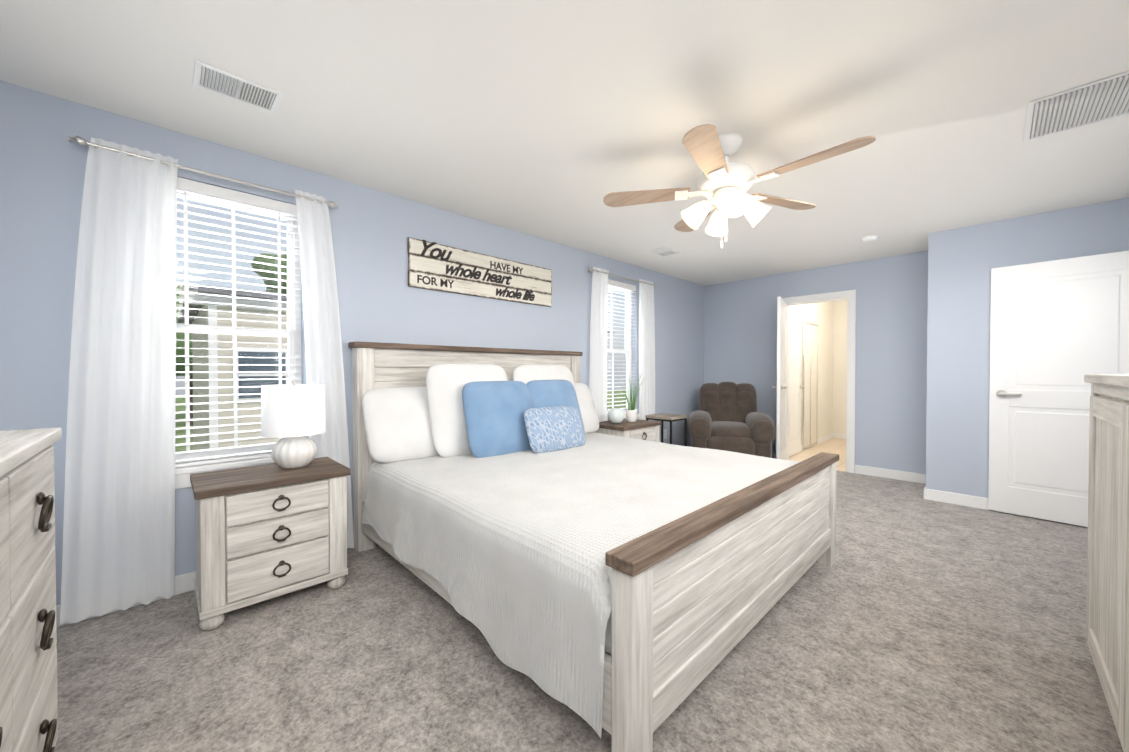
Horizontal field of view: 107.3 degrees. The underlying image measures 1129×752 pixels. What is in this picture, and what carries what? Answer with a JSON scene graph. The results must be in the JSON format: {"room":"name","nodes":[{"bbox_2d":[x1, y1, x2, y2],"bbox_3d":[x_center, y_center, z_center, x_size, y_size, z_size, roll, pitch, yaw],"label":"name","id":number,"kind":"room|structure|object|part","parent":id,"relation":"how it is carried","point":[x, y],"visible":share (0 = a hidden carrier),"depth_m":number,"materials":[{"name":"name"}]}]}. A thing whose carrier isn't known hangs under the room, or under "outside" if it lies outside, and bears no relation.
{"room":"bedroom","nodes":[
{"label":"bedroom","id":0,"kind":"room"},
{"bbox_2d":[0,80,703,605],"bbox_3d":[-0.324,-0.085,3.954,6.780,2.440,0.150,-1,1,-44],"label":"wall","id":1,"kind":"structure","parent":0,"point":[42,166],"depth_m":2.68,"materials":[{"name":"blue paint"}]},
{"bbox_2d":[56,547,347,627],"bbox_3d":[-0.267,1.086,3.908,6.480,0.100,0.014,-1,1,-44],"label":"baseboard","id":2,"kind":"structure","parent":1,"relation":"attached to","point":[184,583],"depth_m":2.20,"materials":[{"name":"white wood"}]},
{"bbox_2d":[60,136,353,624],"bbox_3d":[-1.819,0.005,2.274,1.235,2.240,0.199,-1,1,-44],"label":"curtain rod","id":3,"kind":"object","parent":1,"relation":"attached to","point":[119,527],"visible":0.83,"depth_m":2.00,"materials":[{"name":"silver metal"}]},
{"bbox_2d":[60,137,177,624],"bbox_3d":[-2.102,0.008,1.973,0.410,2.240,0.158,-1,1,-44],"label":"curtain","id":4,"kind":"object","parent":3,"relation":"hanging from","point":[119,521],"depth_m":1.97,"materials":[{"name":"white fabric"}]},
{"bbox_2d":[294,189,353,547],"bbox_3d":[-1.503,0.001,2.609,0.315,2.240,0.065,-1,1,-44],"label":"curtain","id":5,"kind":"object","parent":3,"relation":"hanging from","point":[321,317],"depth_m":2.60,"materials":[{"name":"white fabric"}]},
{"bbox_2d":[175,192,300,488],"bbox_3d":[-1.899,-0.232,2.402,0.740,1.650,0.160,-1,1,-44],"label":"window","id":6,"kind":"structure","parent":1,"relation":"in","point":[182,477],"depth_m":2.44,"materials":[{"name":"white plastic"}]},
{"bbox_2d":[175,177,301,467],"bbox_3d":[-1.888,-0.285,2.389,0.648,1.537,0.060,-1,1,-44],"label":"window blind","id":7,"kind":"object","parent":6,"relation":"attached to","point":[185,187],"visible":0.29,"depth_m":2.35,"materials":[{"name":"white plastic"}]},
{"bbox_2d":[408,237,551,306],"bbox_3d":[-0.634,-0.842,3.524,1.410,0.361,0.021,-1,1,-44],"label":"sign board","id":8,"kind":"object","parent":1,"relation":"attached to","point":[436,266],"visible":1,"depth_m":3.41,"materials":[{"name":"grey wood"}]},
{"bbox_2d":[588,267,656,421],"bbox_3d":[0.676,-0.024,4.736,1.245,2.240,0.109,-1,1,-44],"label":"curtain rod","id":9,"kind":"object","parent":1,"relation":"attached to","point":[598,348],"visible":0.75,"depth_m":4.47,"materials":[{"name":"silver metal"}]},
{"bbox_2d":[589,267,608,421],"bbox_3d":[0.363,-0.020,4.408,0.340,2.240,0.069,-1,1,-44],"label":"curtain","id":10,"kind":"object","parent":9,"relation":"hanging from","point":[599,295],"depth_m":4.40,"materials":[{"name":"white fabric"}]},
{"bbox_2d":[639,279,654,420],"bbox_3d":[0.991,-0.028,5.011,0.320,2.240,0.070,-1,1,-44],"label":"curtain","id":11,"kind":"object","parent":9,"relation":"hanging from","point":[646,288],"depth_m":4.99,"materials":[{"name":"white fabric"}]},
{"bbox_2d":[607,286,638,420],"bbox_3d":[0.594,-0.260,4.800,0.740,1.650,0.160,-1,1,-44],"label":"window","id":12,"kind":"structure","parent":1,"relation":"in","point":[614,351],"depth_m":5.01,"materials":[{"name":"white plastic"}]},
{"bbox_2d":[607,279,635,416],"bbox_3d":[0.606,-0.313,4.787,0.648,1.537,0.060,-1,1,-44],"label":"window blind","id":13,"kind":"object","parent":12,"relation":"attached to","point":[620,285],"visible":0.6,"depth_m":4.83,"materials":[{"name":"white plastic"}]},
{"bbox_2d":[663,429,666,438],"bbox_3d":[1.313,0.758,5.428,0.070,0.120,0.008,-1,1,-44],"label":"electrical outlet plate","id":14,"kind":"object","parent":1,"relation":"attached to","point":[664,433],"visible":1,"depth_m":5.42,"materials":[{"name":"white plastic"}]},
{"bbox_2d":[0,0,1128,285],"bbox_3d":[1.052,-1.338,2.508,6.780,0.100,4.120,-1,1,-44],"label":"ceiling","id":15,"kind":"structure","parent":0,"point":[556,120],"depth_m":1.93,"materials":[{"name":"white paint"}]},
{"bbox_2d":[193,59,282,113],"bbox_3d":[-1.450,-1.274,1.850,0.300,0.012,0.200,-1,1,-44],"label":"ceiling vent","id":16,"kind":"object","parent":15,"relation":"in","point":[208,77],"visible":1,"depth_m":1.83,"materials":[{"name":"white metal"}]},
{"bbox_2d":[648,247,679,256],"bbox_3d":[1.046,-1.304,4.376,0.300,0.012,0.200,-1,1,-44],"label":"ceiling vent","id":17,"kind":"object","parent":15,"relation":"in","point":[663,251],"visible":0.98,"depth_m":4.35,"materials":[{"name":"white metal"}]},
{"bbox_2d":[603,124,875,248],"bbox_3d":[0.912,-0.993,2.240,1.289,0.584,1.250,-1,1,-44],"label":"ceiling fan","id":18,"kind":"object","parent":15,"relation":"hanging from","point":[723,184],"visible":1,"depth_m":2.21,"materials":[{"name":"white"}]},
{"bbox_2d":[860,235,879,242],"bbox_3d":[2.883,-1.287,3.923,0.148,0.036,0.148,-1,1,-44],"label":"smoke detector","id":19,"kind":"object","parent":15,"relation":"attached to","point":[870,239],"visible":1,"depth_m":3.89,"materials":[{"name":"white plastic"}]},
{"bbox_2d":[1023,71,1128,141],"bbox_3d":[2.550,-1.274,1.889,0.480,0.014,0.610,-1,1,-44],"label":"ceiling vent","id":20,"kind":"object","parent":15,"relation":"in","point":[1101,100],"visible":1,"depth_m":1.97,"materials":[{"name":"white metal"}]},
{"bbox_2d":[54,470,1122,751],"bbox_3d":[1.052,1.202,2.538,6.780,0.100,4.120,-1,1,-44],"label":"floor carpet","id":21,"kind":"object","parent":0,"point":[910,620],"visible":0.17,"depth_m":1.66,"materials":[{"name":"grey carpet"}]},
{"bbox_2d":[0,427,61,751],"bbox_3d":[-1.140,0.670,0.533,0.499,1.010,1.624,-1,1,-44],"label":"dresser","id":22,"kind":"object","parent":21,"relation":"on","point":[28,683],"visible":1,"depth_m":0.97,"materials":[{"name":"white wood"}]},
{"bbox_2d":[190,457,350,630],"bbox_3d":[-1.542,0.831,2.201,0.636,0.650,0.463,-1,1,-44],"label":"nightstand","id":23,"kind":"object","parent":21,"relation":"on","point":[265,532],"visible":1,"depth_m":2.03,"materials":[{"name":"white wood"}]},
{"bbox_2d":[261,379,325,468],"bbox_3d":[-1.502,0.260,2.311,0.304,0.485,0.304,-1,1,-44],"label":"table lamp","id":24,"kind":"object","parent":23,"relation":"on","point":[293,415],"visible":1,"depth_m":2.21,"materials":[{"name":"white ceramic"}]},
{"bbox_2d":[348,341,838,751],"bbox_3d":[0.130,0.464,2.666,2.167,1.372,2.320,-1,1,-44],"label":"bed","id":25,"kind":"object","parent":21,"relation":"on","point":[626,593],"visible":0.98,"depth_m":1.85,"materials":[{"name":"white fabric"}]},
{"bbox_3d":[0.140,0.704,2.659,1.960,0.292,2.093,-1,1,-44],"label":"mattress","id":26,"kind":"part","parent":25,"relation":"part of","materials":[{"name":"white fabric"}]},
{"bbox_2d":[462,381,532,457],"bbox_3d":[-0.440,0.292,2.924,0.563,0.514,0.226,-1,1,-44],"label":"pillow","id":27,"kind":"object","parent":25,"relation":"on","point":[493,412],"depth_m":2.83,"materials":[{"name":"blue fabric"}]},
{"bbox_2d":[526,380,584,433],"bbox_3d":[-0.064,0.287,3.313,0.562,0.514,0.222,-1,1,-44],"label":"pillow","id":28,"kind":"object","parent":25,"relation":"on","point":[542,393],"depth_m":3.27,"materials":[{"name":"blue fabric"}]},
{"bbox_2d":[362,432,799,737],"bbox_3d":[0.194,0.777,2.603,2.166,0.499,1.929,-1,1,-44],"label":"blanket","id":29,"kind":"object","parent":25,"relation":"on","point":[517,541],"depth_m":1.76,"materials":[{"name":"white fabric"}]},
{"bbox_2d":[594,419,661,441],"bbox_3d":[0.642,0.806,4.301,0.636,0.650,0.463,-1,1,-44],"label":"nightstand","id":30,"kind":"object","parent":21,"relation":"on","point":[644,429],"visible":0.17,"depth_m":4.14,"materials":[{"name":"white wood"}]},
{"bbox_2d":[608,408,623,423],"bbox_3d":[0.523,0.405,4.219,0.170,0.150,0.170,-1,1,-44],"label":"vase","id":31,"kind":"object","parent":30,"relation":"on","point":[615,415],"visible":1,"depth_m":4.16,"materials":[{"name":"white ceramic"}]},
{"bbox_2d":[617,376,643,421],"bbox_3d":[0.710,0.226,4.383,0.274,0.505,0.250,-1,1,-44],"label":"plant pot","id":32,"kind":"object","parent":30,"relation":"on","point":[631,414],"visible":1,"depth_m":4.34,"materials":[{"name":"white ceramic"}]},
{"bbox_2d":[646,413,686,445],"bbox_3d":[1.204,0.794,4.914,0.350,0.660,0.350,-1,1,-44],"label":"side table","id":33,"kind":"object","parent":21,"relation":"on","point":[662,417],"visible":0.54,"depth_m":4.87,"materials":[{"name":"brown wood"}]},
{"bbox_2d":[688,382,774,457],"bbox_3d":[2.048,0.584,5.188,0.960,1.014,0.957,0,1,18],"label":"recliner","id":34,"kind":"object","parent":21,"relation":"on","point":[727,416],"visible":0.94,"depth_m":4.89,"materials":[{"name":"brown fabric"}]},
{"bbox_2d":[1084,374,1128,751],"bbox_3d":[1.753,0.585,0.980,1.568,1.170,0.561,-1,1,-44],"label":"chest","id":35,"kind":"object","parent":21,"relation":"on","point":[1107,628],"visible":1,"depth_m":1.36,"materials":[{"name":"white wood"}]},
{"bbox_2d":[704,251,927,473],"bbox_3d":[3.003,-0.101,5.277,0.150,2.440,2.556,-1,1,-44],"label":"wall","id":36,"kind":"structure","parent":0,"point":[740,331],"depth_m":4.71,"materials":[{"name":"blue paint"}]},
{"bbox_2d":[772,296,787,459],"bbox_3d":[2.654,0.100,5.019,0.681,2.020,0.220,-1,1,-44],"label":"bathroom door","id":37,"kind":"structure","parent":36,"relation":"in","point":[781,385],"depth_m":4.88,"materials":[{"name":"white wood"}]},
{"bbox_2d":[782,290,855,472],"bbox_3d":[3.116,0.061,5.148,0.168,2.120,0.840,-1,1,-44],"label":"door frame","id":38,"kind":"structure","parent":36,"relation":"attached to","point":[851,349],"depth_m":4.83,"materials":[{"name":"white wood"}]},
{"bbox_2d":[855,465,925,483],"bbox_3d":[3.581,1.078,4.571,0.014,0.100,0.645,-1,1,-44],"label":"baseboard","id":39,"kind":"structure","parent":36,"relation":"attached to","point":[865,470],"depth_m":4.56,"materials":[{"name":"white wood"}]},
{"bbox_2d":[789,438,845,471],"bbox_3d":[4.407,1.161,5.779,2.850,0.104,2.000,-1,1,-44],"label":"floor","id":40,"kind":"structure","parent":0,"point":[835,445],"depth_m":6.09,"materials":[{"name":"tile"}]},
{"bbox_2d":[792,300,846,437],"bbox_3d":[4.461,-0.157,5.816,2.700,2.540,2.000,-1,1,-44],"label":"wall","id":41,"kind":"structure","parent":0,"point":[829,319],"depth_m":7.19,"materials":[{"name":"white paint"}]},
{"bbox_2d":[789,306,804,455],"bbox_3d":[3.216,0.073,5.800,0.760,2.080,0.100,-1,1,-44],"label":"door","id":42,"kind":"structure","parent":41,"relation":"attached to","point":[795,341],"depth_m":5.84,"materials":[{"name":"white wood"}]},
{"bbox_2d":[801,321,817,449],"bbox_3d":[3.771,0.136,6.378,0.700,1.900,0.030,-1,1,-44],"label":"door","id":43,"kind":"structure","parent":41,"relation":"attached to","point":[809,432],"depth_m":6.35,"materials":[{"name":"white wood"}]},
{"bbox_2d":[801,433,833,450],"bbox_3d":[3.805,1.061,6.440,2.600,0.090,0.012,-1,1,-44],"label":"baseboard","id":44,"kind":"structure","parent":41,"relation":"attached to","point":[830,436],"depth_m":6.96,"materials":[{"name":"white wood"}]},
{"bbox_2d":[834,433,845,438],"bbox_3d":[5.368,1.058,6.682,0.012,0.090,1.770,-1,1,-44],"label":"baseboard","id":45,"kind":"structure","parent":41,"relation":"attached to","point":[836,435],"depth_m":7.25,"materials":[{"name":"white wood"}]},
{"bbox_2d":[926,198,1128,497],"bbox_3d":[4.127,-0.081,3.604,0.850,2.440,1.414,-1,1,-44],"label":"wall","id":46,"kind":"structure","parent":0,"point":[963,262],"depth_m":3.61,"materials":[{"name":"blue paint"}]},
{"bbox_2d":[923,487,1038,518],"bbox_3d":[3.746,1.092,3.393,0.018,0.100,1.238,-1,1,-44],"label":"baseboard","id":47,"kind":"structure","parent":46,"relation":"attached to","point":[929,494],"depth_m":3.67,"materials":[{"name":"white wood"}]},
{"bbox_2d":[988,251,1128,526],"bbox_3d":[3.845,0.117,3.200,0.102,2.030,0.800,-1,1,-44],"label":"entry door","id":48,"kind":"structure","parent":46,"relation":"in","point":[1059,329],"depth_m":3.25,"materials":[{"name":"white wood"}]},
{"label":"outside","id":49,"kind":"structure","parent":0,"visible":0},
{"bbox_2d":[175,391,625,451],"bbox_3d":[-29.812,3.771,38.319,130.000,0.220,89.500,-1,1,-44],"label":"ground","id":50,"kind":"structure","parent":49,"point":[182,400],"depth_m":38.67,"materials":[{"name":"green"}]},
{"bbox_2d":[176,282,192,425],"bbox_3d":[-28.458,-1.615,31.302,6.345,11.156,7.713,-1,1,-44],"label":"tree","id":51,"kind":"object","parent":50,"relation":"on","point":[180,352],"depth_m":28.90,"materials":[{"name":"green plant"}]},
{"bbox_2d":[251,253,286,293],"bbox_3d":[-22.223,-3.017,34.139,5.260,13.893,6.907,-1,1,-44],"label":"tree","id":52,"kind":"object","parent":50,"relation":"on","point":[269,274],"depth_m":31.46,"materials":[{"name":"green plant"}]},
{"bbox_2d":[178,284,612,449],"bbox_3d":[-5.352,0.724,15.466,13.080,6.450,8.000,-1,1,-44],"label":"house","id":53,"kind":"structure","parent":50,"relation":"on","point":[240,323],"depth_m":8.98,"materials":[{"name":"grey"}]}
]}

